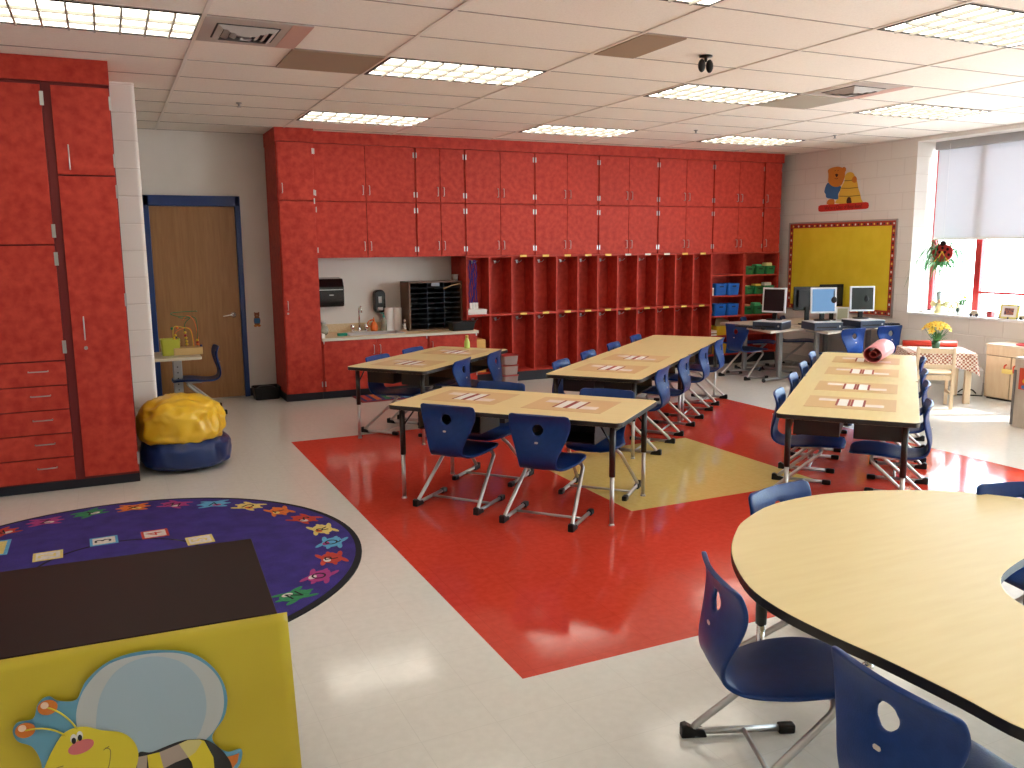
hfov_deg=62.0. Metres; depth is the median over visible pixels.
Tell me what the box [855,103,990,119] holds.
recessed light
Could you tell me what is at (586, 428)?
table
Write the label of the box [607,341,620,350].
chair
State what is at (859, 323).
desktop computer
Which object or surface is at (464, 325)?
plastic bin
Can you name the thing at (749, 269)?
storage basket
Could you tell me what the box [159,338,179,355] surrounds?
plastic tub
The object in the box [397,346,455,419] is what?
chair
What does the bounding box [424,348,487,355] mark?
place mat
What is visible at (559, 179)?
upper cabinet
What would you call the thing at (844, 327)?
keyboard
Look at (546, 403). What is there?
place mat
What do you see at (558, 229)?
upper cabinet
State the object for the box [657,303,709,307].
shelf
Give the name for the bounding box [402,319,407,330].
bubbler
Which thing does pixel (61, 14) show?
recessed light
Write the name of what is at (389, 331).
sink
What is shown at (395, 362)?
place mat
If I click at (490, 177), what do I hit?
upper cabinet
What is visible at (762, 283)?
block
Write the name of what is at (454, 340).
base cabinet
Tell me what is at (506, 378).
clear box
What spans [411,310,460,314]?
shelf
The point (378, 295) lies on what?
soap dispenser
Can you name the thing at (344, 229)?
upper cabinet
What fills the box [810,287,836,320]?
computer monitor
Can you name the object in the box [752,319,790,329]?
desktop computer
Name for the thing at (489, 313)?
shelf
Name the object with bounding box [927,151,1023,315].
window
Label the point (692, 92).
recessed light
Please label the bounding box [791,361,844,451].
chair
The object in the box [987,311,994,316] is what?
block
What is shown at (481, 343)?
folder
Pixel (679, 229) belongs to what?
upper cabinet
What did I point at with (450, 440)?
chair
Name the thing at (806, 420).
table
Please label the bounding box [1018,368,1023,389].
picture card
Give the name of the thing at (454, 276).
paper cup
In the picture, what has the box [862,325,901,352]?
chair
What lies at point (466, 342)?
drink bottle
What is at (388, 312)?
paper towel roll
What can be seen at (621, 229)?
upper cabinet
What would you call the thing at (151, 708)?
cutout
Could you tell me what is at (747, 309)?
storage basket
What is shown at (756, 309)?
storage basket
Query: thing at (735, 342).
chair
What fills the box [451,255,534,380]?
locker
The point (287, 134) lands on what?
trim
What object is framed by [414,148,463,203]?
upper cabinet
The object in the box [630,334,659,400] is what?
chair
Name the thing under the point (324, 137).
trim
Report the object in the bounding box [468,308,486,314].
paper stack
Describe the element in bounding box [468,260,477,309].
strands
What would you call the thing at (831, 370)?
place mat
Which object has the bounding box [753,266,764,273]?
storage basket
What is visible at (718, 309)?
storage bin
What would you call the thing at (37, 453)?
tall cabinet
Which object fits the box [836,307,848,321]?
stand
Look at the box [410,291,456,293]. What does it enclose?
shelf
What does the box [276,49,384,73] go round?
ceiling panel
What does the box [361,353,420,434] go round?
chair
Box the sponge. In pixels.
[337,333,347,335]
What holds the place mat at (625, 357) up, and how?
on the table at (573, 380)
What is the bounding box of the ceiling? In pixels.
[0,0,1023,154]
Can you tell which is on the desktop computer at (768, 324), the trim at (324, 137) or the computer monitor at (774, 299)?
the computer monitor at (774, 299)
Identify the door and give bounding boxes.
[142,195,250,397]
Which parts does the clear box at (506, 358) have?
lid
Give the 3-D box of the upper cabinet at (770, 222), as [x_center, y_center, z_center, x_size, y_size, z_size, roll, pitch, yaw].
[3.662,-2.259,12.546,0.329,0.628,0.534,-5,10,-25]
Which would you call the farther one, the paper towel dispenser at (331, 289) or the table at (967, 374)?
the paper towel dispenser at (331, 289)
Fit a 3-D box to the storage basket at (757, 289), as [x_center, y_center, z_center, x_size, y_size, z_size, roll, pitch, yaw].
[3.569,-1.387,12.512,0.180,0.120,0.220,-5,10,-25]
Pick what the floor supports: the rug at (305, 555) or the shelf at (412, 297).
the rug at (305, 555)
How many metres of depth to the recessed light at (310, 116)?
8.52 m
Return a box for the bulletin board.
[786,219,898,317]
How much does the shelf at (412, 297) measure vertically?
0.005 m
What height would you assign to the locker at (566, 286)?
1.599 m
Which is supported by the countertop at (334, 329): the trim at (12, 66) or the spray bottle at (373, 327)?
the spray bottle at (373, 327)
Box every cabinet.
[0,79,77,496]
[0,539,301,767]
[40,81,139,487]
[264,141,314,202]
[267,198,323,401]
[313,143,414,202]
[315,202,415,257]
[322,336,427,398]
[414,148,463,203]
[415,203,464,256]
[427,333,476,389]
[463,150,533,204]
[464,204,533,255]
[534,153,597,205]
[534,205,597,254]
[597,155,658,205]
[597,206,657,253]
[656,206,712,253]
[657,158,713,206]
[711,207,762,252]
[712,161,764,207]
[761,208,780,251]
[763,163,782,207]
[983,341,1023,401]
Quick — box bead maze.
[170,311,202,355]
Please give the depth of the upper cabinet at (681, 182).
11.58 m
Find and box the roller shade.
[933,131,1023,239]
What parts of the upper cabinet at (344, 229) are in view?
door, door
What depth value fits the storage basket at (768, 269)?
12.45 m
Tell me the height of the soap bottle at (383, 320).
0.222 m
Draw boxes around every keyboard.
[735,325,752,327]
[843,326,855,328]
[885,322,899,325]
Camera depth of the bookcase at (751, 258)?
12.65 m
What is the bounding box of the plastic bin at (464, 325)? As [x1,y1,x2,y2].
[446,320,475,330]
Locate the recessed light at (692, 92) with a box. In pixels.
[643,84,799,104]
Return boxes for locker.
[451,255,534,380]
[528,254,597,378]
[595,253,657,354]
[656,253,711,364]
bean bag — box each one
[135,392,225,445]
[140,431,231,470]
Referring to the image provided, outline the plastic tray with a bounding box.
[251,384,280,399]
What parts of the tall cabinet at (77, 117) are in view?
handle, door, handle, door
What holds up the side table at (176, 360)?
on the floor
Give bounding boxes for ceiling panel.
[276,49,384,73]
[594,33,686,58]
[755,94,853,108]
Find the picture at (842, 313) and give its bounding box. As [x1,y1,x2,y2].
[837,308,847,318]
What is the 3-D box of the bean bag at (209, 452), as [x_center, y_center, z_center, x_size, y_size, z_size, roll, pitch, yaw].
[-2.597,0.506,6.799,0.691,0.286,0.689,-6,11,-31]
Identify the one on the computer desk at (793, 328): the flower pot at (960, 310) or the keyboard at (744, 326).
the keyboard at (744, 326)
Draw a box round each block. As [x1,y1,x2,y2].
[750,302,759,305]
[761,282,770,284]
[762,263,771,265]
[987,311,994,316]
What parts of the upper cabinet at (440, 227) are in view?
door, door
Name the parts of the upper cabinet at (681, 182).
door, door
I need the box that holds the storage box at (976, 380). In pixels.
[957,367,983,395]
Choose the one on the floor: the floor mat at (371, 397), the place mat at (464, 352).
the floor mat at (371, 397)
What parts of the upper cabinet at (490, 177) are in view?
door, door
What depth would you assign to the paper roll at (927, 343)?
9.60 m
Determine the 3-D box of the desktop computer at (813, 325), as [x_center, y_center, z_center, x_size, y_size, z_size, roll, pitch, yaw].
[3.778,-0.716,10.389,0.362,0.097,0.363,-1,9,-6]
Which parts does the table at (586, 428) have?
leg, leg, leg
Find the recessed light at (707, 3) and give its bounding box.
[662,0,723,6]
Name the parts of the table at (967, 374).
leg, leg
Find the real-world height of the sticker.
0.172 m
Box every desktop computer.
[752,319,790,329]
[801,320,842,330]
[841,318,884,328]
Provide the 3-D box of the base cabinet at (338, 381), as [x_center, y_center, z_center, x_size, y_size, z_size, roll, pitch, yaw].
[-1.701,-0.256,10.190,1.258,0.696,0.714,-5,10,-25]
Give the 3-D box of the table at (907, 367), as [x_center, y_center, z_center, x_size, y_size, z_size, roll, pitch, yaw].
[3.070,0.160,7.465,0.820,0.660,1.700,4,10,24]
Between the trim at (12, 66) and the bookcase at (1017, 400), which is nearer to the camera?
the trim at (12, 66)
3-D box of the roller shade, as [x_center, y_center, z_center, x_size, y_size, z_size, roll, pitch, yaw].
[5.725,-2.247,9.659,0.085,1.190,2.140,-5,10,-25]
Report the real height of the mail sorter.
0.590 m
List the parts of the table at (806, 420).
leg, leg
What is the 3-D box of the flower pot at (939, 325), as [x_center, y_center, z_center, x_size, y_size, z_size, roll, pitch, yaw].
[4.652,-0.538,9.339,0.325,0.314,0.321,-5,10,-25]
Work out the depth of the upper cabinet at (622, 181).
11.20 m
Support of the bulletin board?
attached to the wall at (897, 178)
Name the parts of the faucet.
spout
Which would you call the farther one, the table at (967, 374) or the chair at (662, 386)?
the table at (967, 374)
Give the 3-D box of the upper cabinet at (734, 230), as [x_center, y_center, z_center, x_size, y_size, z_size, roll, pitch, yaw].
[3.106,-2.213,12.287,0.899,0.628,0.534,-5,10,-25]
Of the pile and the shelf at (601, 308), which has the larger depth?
the pile
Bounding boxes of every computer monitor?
[762,287,786,319]
[793,286,819,324]
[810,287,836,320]
[820,284,843,320]
[849,286,874,318]
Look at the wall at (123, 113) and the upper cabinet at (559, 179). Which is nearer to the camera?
the wall at (123, 113)
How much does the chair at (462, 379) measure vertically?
0.700 m
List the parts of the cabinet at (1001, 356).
door, door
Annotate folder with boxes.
[477,338,485,372]
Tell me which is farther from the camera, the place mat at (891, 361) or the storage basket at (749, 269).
the storage basket at (749, 269)
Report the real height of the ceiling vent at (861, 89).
0.045 m
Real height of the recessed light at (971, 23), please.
0.020 m
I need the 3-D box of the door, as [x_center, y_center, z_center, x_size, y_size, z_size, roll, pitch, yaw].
[-3.524,-0.949,9.581,1.013,2.289,0.088,-5,10,-25]
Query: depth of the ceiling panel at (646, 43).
5.50 m
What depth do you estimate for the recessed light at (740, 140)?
10.59 m
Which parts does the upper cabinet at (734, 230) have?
door, door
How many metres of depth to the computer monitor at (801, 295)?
10.98 m
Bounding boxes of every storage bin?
[711,325,725,334]
[712,283,726,295]
[712,303,726,315]
[712,343,726,353]
[721,303,738,314]
[723,342,737,352]
[725,283,739,294]
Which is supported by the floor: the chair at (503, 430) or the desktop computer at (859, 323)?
the chair at (503, 430)
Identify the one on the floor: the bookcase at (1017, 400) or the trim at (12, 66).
the bookcase at (1017, 400)
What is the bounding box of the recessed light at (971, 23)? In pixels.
[877,3,1023,47]
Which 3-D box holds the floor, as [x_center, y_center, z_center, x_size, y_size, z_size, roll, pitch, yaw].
[1.278,0.915,5.258,11.800,0.100,12.840,-5,10,-25]
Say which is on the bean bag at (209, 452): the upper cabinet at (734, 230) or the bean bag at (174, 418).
the bean bag at (174, 418)
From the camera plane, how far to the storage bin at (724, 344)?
12.30 m
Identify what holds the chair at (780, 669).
on the floor
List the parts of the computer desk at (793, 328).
column leg, column leg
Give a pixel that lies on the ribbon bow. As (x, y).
(957, 303)
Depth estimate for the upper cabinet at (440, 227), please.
10.18 m
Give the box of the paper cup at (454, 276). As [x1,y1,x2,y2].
[451,274,457,280]
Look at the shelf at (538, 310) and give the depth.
11.18 m
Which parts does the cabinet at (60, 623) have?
panel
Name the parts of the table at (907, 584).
leg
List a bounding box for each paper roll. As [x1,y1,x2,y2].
[863,339,894,362]
[902,340,957,346]
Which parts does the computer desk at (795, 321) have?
column leg, column leg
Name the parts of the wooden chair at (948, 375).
leg, rail, seat, leg, leg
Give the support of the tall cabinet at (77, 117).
on the floor
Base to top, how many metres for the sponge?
0.030 m
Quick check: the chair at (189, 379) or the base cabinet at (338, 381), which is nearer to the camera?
the chair at (189, 379)
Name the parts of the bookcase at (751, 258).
shelf, shelf, shelf, shelf, shelf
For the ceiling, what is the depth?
6.20 m
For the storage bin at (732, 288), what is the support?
on the bookcase at (726, 267)
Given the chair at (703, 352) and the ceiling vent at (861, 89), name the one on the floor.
the chair at (703, 352)
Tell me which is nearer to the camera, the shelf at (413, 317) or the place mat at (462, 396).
the place mat at (462, 396)
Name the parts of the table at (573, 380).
leg, leg, leg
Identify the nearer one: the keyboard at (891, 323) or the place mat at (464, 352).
the place mat at (464, 352)
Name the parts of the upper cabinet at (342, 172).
door, door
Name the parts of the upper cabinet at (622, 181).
door, door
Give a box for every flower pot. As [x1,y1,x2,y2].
[921,321,951,347]
[954,293,968,314]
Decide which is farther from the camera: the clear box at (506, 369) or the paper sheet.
the clear box at (506, 369)
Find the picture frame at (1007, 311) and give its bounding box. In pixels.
[998,304,1020,319]
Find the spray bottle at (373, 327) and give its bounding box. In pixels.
[367,317,377,330]
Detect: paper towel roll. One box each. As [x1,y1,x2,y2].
[384,308,393,330]
[393,307,401,329]
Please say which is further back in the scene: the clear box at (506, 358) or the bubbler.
the clear box at (506, 358)
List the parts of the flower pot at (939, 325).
pot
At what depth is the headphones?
10.28 m
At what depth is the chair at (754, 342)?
11.86 m
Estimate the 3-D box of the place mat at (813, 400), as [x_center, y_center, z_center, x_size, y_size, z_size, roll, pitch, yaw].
[2.241,0.125,5.636,0.550,0.003,0.440,4,10,24]
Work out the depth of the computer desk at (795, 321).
11.70 m
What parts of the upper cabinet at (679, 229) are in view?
door, door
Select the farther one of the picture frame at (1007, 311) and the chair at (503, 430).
the picture frame at (1007, 311)
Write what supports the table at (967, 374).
on the floor
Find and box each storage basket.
[744,306,752,314]
[745,286,753,293]
[746,266,754,274]
[748,285,763,293]
[750,305,762,313]
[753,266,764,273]
[764,266,774,273]
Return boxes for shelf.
[410,286,456,288]
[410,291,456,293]
[411,296,458,298]
[411,301,459,303]
[411,306,460,308]
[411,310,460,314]
[411,315,460,319]
[411,320,452,324]
[468,311,533,316]
[536,308,596,313]
[599,306,655,310]
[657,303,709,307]
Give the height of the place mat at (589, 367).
0.003 m
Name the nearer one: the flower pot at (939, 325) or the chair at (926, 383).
the chair at (926, 383)
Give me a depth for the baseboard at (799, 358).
12.42 m
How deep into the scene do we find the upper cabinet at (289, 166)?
9.22 m
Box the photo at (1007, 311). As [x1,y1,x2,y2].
[1004,308,1013,314]
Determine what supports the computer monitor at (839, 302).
on the computer desk at (795, 321)
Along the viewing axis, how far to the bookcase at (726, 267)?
12.37 m
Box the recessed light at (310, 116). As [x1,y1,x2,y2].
[297,111,429,126]
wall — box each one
[109,81,156,446]
[137,129,450,398]
[777,122,1023,382]
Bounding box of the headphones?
[831,290,836,302]
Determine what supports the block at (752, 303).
in the storage basket at (756, 309)
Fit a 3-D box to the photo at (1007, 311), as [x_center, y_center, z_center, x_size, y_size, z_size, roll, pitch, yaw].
[5.591,-0.815,9.586,0.013,0.074,0.110,-5,10,-25]
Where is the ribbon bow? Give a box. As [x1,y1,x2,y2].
[944,301,958,314]
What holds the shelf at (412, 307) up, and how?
attached to the mail sorter
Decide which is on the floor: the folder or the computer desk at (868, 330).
the computer desk at (868, 330)
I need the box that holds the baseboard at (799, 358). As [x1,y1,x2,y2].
[774,351,983,390]
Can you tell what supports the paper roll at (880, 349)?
on the table at (907, 367)
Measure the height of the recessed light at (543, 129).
0.020 m
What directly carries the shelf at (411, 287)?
attached to the mail sorter
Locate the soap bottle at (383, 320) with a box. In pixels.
[381,313,386,330]
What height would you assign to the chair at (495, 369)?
0.700 m
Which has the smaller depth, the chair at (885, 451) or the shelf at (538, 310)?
the chair at (885, 451)
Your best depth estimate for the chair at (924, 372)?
6.81 m
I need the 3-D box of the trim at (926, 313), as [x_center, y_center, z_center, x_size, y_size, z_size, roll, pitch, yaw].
[6.105,-0.604,8.872,0.440,0.030,4.390,-5,10,-25]
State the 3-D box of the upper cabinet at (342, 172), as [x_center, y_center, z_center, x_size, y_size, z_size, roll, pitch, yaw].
[-1.772,-2.429,9.917,1.190,0.631,0.534,-5,10,-25]
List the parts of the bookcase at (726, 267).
shelf, shelf, shelf, shelf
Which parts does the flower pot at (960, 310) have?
pot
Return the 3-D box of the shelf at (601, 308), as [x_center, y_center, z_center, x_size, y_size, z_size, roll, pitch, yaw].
[1.450,-1.046,11.697,0.932,0.024,0.499,-5,10,-25]
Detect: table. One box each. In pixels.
[154,352,201,392]
[348,346,507,444]
[389,386,656,525]
[546,351,688,458]
[610,335,722,419]
[731,490,1023,741]
[776,376,919,489]
[805,352,917,462]
[953,368,971,403]
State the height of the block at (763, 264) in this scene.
0.153 m
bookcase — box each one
[708,253,744,364]
[740,252,779,361]
[1009,356,1023,428]
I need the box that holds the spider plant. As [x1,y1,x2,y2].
[904,239,972,311]
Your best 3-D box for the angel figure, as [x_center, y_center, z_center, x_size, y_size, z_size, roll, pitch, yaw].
[5.245,-0.955,10.463,0.110,0.169,0.260,-5,10,-25]
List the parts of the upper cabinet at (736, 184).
door, door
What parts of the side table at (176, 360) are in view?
column leg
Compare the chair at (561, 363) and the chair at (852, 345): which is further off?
the chair at (852, 345)
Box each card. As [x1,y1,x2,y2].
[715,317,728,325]
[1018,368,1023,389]
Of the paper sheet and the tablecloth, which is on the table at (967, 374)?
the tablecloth
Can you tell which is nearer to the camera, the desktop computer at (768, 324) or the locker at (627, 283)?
the desktop computer at (768, 324)
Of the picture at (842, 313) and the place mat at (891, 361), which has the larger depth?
the picture at (842, 313)
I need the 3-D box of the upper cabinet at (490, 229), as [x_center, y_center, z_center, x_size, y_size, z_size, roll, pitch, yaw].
[-0.238,-1.933,10.729,0.939,0.628,0.534,-5,10,-25]
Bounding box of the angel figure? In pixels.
[930,299,948,312]
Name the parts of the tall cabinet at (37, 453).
door, door, drawer, drawer, drawer, drawer, drawer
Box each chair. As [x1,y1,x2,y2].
[171,344,227,413]
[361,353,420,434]
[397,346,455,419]
[413,403,504,515]
[414,357,470,436]
[449,349,501,387]
[452,381,533,486]
[499,413,593,532]
[552,358,570,393]
[558,388,640,500]
[580,349,595,359]
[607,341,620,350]
[619,365,674,454]
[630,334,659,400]
[640,354,694,435]
[663,344,712,418]
[677,337,727,405]
[679,551,835,767]
[718,323,767,380]
[734,316,775,369]
[739,480,810,646]
[763,387,845,488]
[774,315,813,367]
[778,372,851,472]
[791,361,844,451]
[808,351,846,433]
[819,328,865,353]
[831,646,1016,767]
[849,398,933,490]
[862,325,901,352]
[866,379,930,484]
[873,368,928,462]
[913,356,926,440]
[916,347,956,408]
[976,481,1023,603]
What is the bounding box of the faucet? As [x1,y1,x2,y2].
[350,305,368,331]
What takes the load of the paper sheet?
on the tablecloth
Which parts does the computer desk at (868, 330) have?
column leg, column leg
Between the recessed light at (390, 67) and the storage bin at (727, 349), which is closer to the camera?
the recessed light at (390, 67)
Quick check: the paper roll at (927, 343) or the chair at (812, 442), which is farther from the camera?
the paper roll at (927, 343)
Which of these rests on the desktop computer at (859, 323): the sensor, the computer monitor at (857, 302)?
the computer monitor at (857, 302)
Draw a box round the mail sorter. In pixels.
[400,280,462,330]
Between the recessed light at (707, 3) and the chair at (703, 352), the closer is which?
the recessed light at (707, 3)
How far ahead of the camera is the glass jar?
9.87 m
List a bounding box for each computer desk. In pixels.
[720,321,803,382]
[762,317,835,372]
[791,325,893,379]
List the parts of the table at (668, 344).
leg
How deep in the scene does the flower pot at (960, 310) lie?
10.19 m
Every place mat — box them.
[371,359,446,367]
[421,390,519,404]
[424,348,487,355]
[520,397,620,413]
[573,363,649,372]
[603,354,670,361]
[804,395,896,411]
[815,381,897,393]
[824,367,898,376]
[832,356,899,364]
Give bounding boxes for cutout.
[13,650,241,767]
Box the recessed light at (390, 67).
[364,57,545,85]
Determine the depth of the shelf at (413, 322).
10.60 m
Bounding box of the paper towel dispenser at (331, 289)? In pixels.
[319,277,343,307]
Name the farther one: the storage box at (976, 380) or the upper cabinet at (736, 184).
the upper cabinet at (736, 184)
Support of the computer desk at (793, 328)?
on the floor
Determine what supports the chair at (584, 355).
on the floor
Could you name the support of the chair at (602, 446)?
on the floor
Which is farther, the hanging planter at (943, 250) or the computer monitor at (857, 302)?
the computer monitor at (857, 302)
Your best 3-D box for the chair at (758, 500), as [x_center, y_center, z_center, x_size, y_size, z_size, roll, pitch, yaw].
[1.238,0.799,3.467,0.491,0.700,0.504,-7,11,-36]
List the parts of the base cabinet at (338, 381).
door, door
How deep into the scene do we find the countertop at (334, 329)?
10.18 m
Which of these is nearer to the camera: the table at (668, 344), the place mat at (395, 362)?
the place mat at (395, 362)
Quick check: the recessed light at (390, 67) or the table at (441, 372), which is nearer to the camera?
the recessed light at (390, 67)
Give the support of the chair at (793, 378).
on the floor
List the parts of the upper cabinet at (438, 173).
door, door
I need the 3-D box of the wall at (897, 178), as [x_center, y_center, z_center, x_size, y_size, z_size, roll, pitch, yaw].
[6.696,-1.084,7.540,0.420,3.030,12.740,-5,10,-25]
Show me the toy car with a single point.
(972, 313)
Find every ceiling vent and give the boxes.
[196,15,314,48]
[805,81,912,98]
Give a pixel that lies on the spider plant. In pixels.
(946, 264)
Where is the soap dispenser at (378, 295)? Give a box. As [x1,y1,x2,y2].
[373,290,385,312]
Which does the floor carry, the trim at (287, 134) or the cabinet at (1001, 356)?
the cabinet at (1001, 356)
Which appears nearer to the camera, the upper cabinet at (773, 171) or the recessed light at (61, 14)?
the recessed light at (61, 14)
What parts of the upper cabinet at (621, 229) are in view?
door, door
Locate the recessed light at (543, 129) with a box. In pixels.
[519,125,637,137]
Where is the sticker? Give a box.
[254,312,260,326]
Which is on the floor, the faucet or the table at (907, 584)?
the table at (907, 584)
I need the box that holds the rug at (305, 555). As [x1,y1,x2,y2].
[0,497,361,621]
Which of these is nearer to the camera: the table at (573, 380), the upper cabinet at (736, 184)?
the table at (573, 380)
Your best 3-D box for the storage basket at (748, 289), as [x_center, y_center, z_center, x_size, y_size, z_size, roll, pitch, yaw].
[3.392,-1.372,12.430,0.180,0.120,0.220,-5,10,-25]
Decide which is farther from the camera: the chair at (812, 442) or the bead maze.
the bead maze
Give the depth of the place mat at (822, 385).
6.25 m
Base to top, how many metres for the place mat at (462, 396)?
0.003 m
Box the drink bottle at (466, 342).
[464,335,469,347]
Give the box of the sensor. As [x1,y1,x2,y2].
[698,55,712,72]
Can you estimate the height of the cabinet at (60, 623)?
0.702 m
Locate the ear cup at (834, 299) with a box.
[831,297,836,302]
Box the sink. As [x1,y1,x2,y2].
[347,330,405,335]
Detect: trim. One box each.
[0,53,108,85]
[263,127,312,147]
[313,131,784,162]
[906,311,1023,322]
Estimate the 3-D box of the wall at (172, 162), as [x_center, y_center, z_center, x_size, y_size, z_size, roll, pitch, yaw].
[-0.977,-1.549,10.841,10.800,3.030,0.150,-5,10,-25]
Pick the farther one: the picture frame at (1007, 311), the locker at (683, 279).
the locker at (683, 279)
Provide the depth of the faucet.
10.28 m
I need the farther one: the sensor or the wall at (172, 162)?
the wall at (172, 162)
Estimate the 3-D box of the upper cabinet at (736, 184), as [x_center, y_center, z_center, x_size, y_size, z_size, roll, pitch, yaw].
[3.100,-2.836,12.187,0.899,0.631,0.534,-5,10,-25]
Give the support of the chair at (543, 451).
on the floor
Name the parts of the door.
handle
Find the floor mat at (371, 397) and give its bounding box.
[352,394,409,402]
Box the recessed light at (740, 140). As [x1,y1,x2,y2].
[697,136,804,145]
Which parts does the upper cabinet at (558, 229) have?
door, door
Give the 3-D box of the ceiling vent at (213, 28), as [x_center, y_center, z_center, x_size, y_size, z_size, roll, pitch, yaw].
[-1.553,-2.087,5.119,0.600,0.045,0.610,-5,10,-25]
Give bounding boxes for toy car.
[969,310,980,316]
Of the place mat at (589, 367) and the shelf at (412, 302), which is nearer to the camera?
the place mat at (589, 367)
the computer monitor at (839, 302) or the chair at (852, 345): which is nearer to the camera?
the chair at (852, 345)
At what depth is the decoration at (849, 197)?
11.54 m
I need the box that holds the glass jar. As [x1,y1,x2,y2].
[321,321,328,334]
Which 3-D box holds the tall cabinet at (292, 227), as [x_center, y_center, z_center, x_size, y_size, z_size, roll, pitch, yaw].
[-2.463,-0.957,9.716,0.407,2.244,0.714,-5,10,-25]
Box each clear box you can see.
[501,353,518,364]
[501,364,518,374]
[502,374,518,382]
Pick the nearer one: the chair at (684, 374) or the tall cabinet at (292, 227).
the chair at (684, 374)
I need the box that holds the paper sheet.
[908,347,969,352]
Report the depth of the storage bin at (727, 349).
12.38 m
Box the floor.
[0,358,1023,767]
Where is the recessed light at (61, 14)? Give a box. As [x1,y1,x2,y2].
[0,0,201,39]
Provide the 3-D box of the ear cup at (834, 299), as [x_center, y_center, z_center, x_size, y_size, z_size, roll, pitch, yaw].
[3.886,-1.013,10.284,0.066,0.076,0.033,3,10,19]
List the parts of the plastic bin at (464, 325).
lid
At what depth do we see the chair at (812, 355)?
7.94 m
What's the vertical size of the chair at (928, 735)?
0.700 m
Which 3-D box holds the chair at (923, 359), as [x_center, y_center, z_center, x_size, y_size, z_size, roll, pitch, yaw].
[3.452,0.104,7.668,0.504,0.700,0.491,4,10,24]
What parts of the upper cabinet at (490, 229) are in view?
door, door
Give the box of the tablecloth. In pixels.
[894,345,979,375]
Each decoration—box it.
[818,167,868,211]
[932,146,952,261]
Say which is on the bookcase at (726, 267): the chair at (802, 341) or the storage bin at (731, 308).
the storage bin at (731, 308)
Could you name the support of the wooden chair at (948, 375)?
on the floor
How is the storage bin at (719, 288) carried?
on the bookcase at (726, 267)
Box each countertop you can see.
[321,322,478,341]
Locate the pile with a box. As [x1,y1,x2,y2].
[711,330,716,335]
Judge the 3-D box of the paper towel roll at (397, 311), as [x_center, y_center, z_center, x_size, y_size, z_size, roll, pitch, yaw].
[-1.409,-0.801,10.477,0.108,0.275,0.108,-5,10,-25]
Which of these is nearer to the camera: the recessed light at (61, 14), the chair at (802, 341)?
the recessed light at (61, 14)
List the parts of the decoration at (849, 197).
leg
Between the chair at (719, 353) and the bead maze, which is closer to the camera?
the bead maze
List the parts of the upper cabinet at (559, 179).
door, door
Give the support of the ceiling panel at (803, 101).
attached to the ceiling
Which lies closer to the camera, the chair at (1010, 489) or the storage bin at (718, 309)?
the chair at (1010, 489)
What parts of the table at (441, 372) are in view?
leg, leg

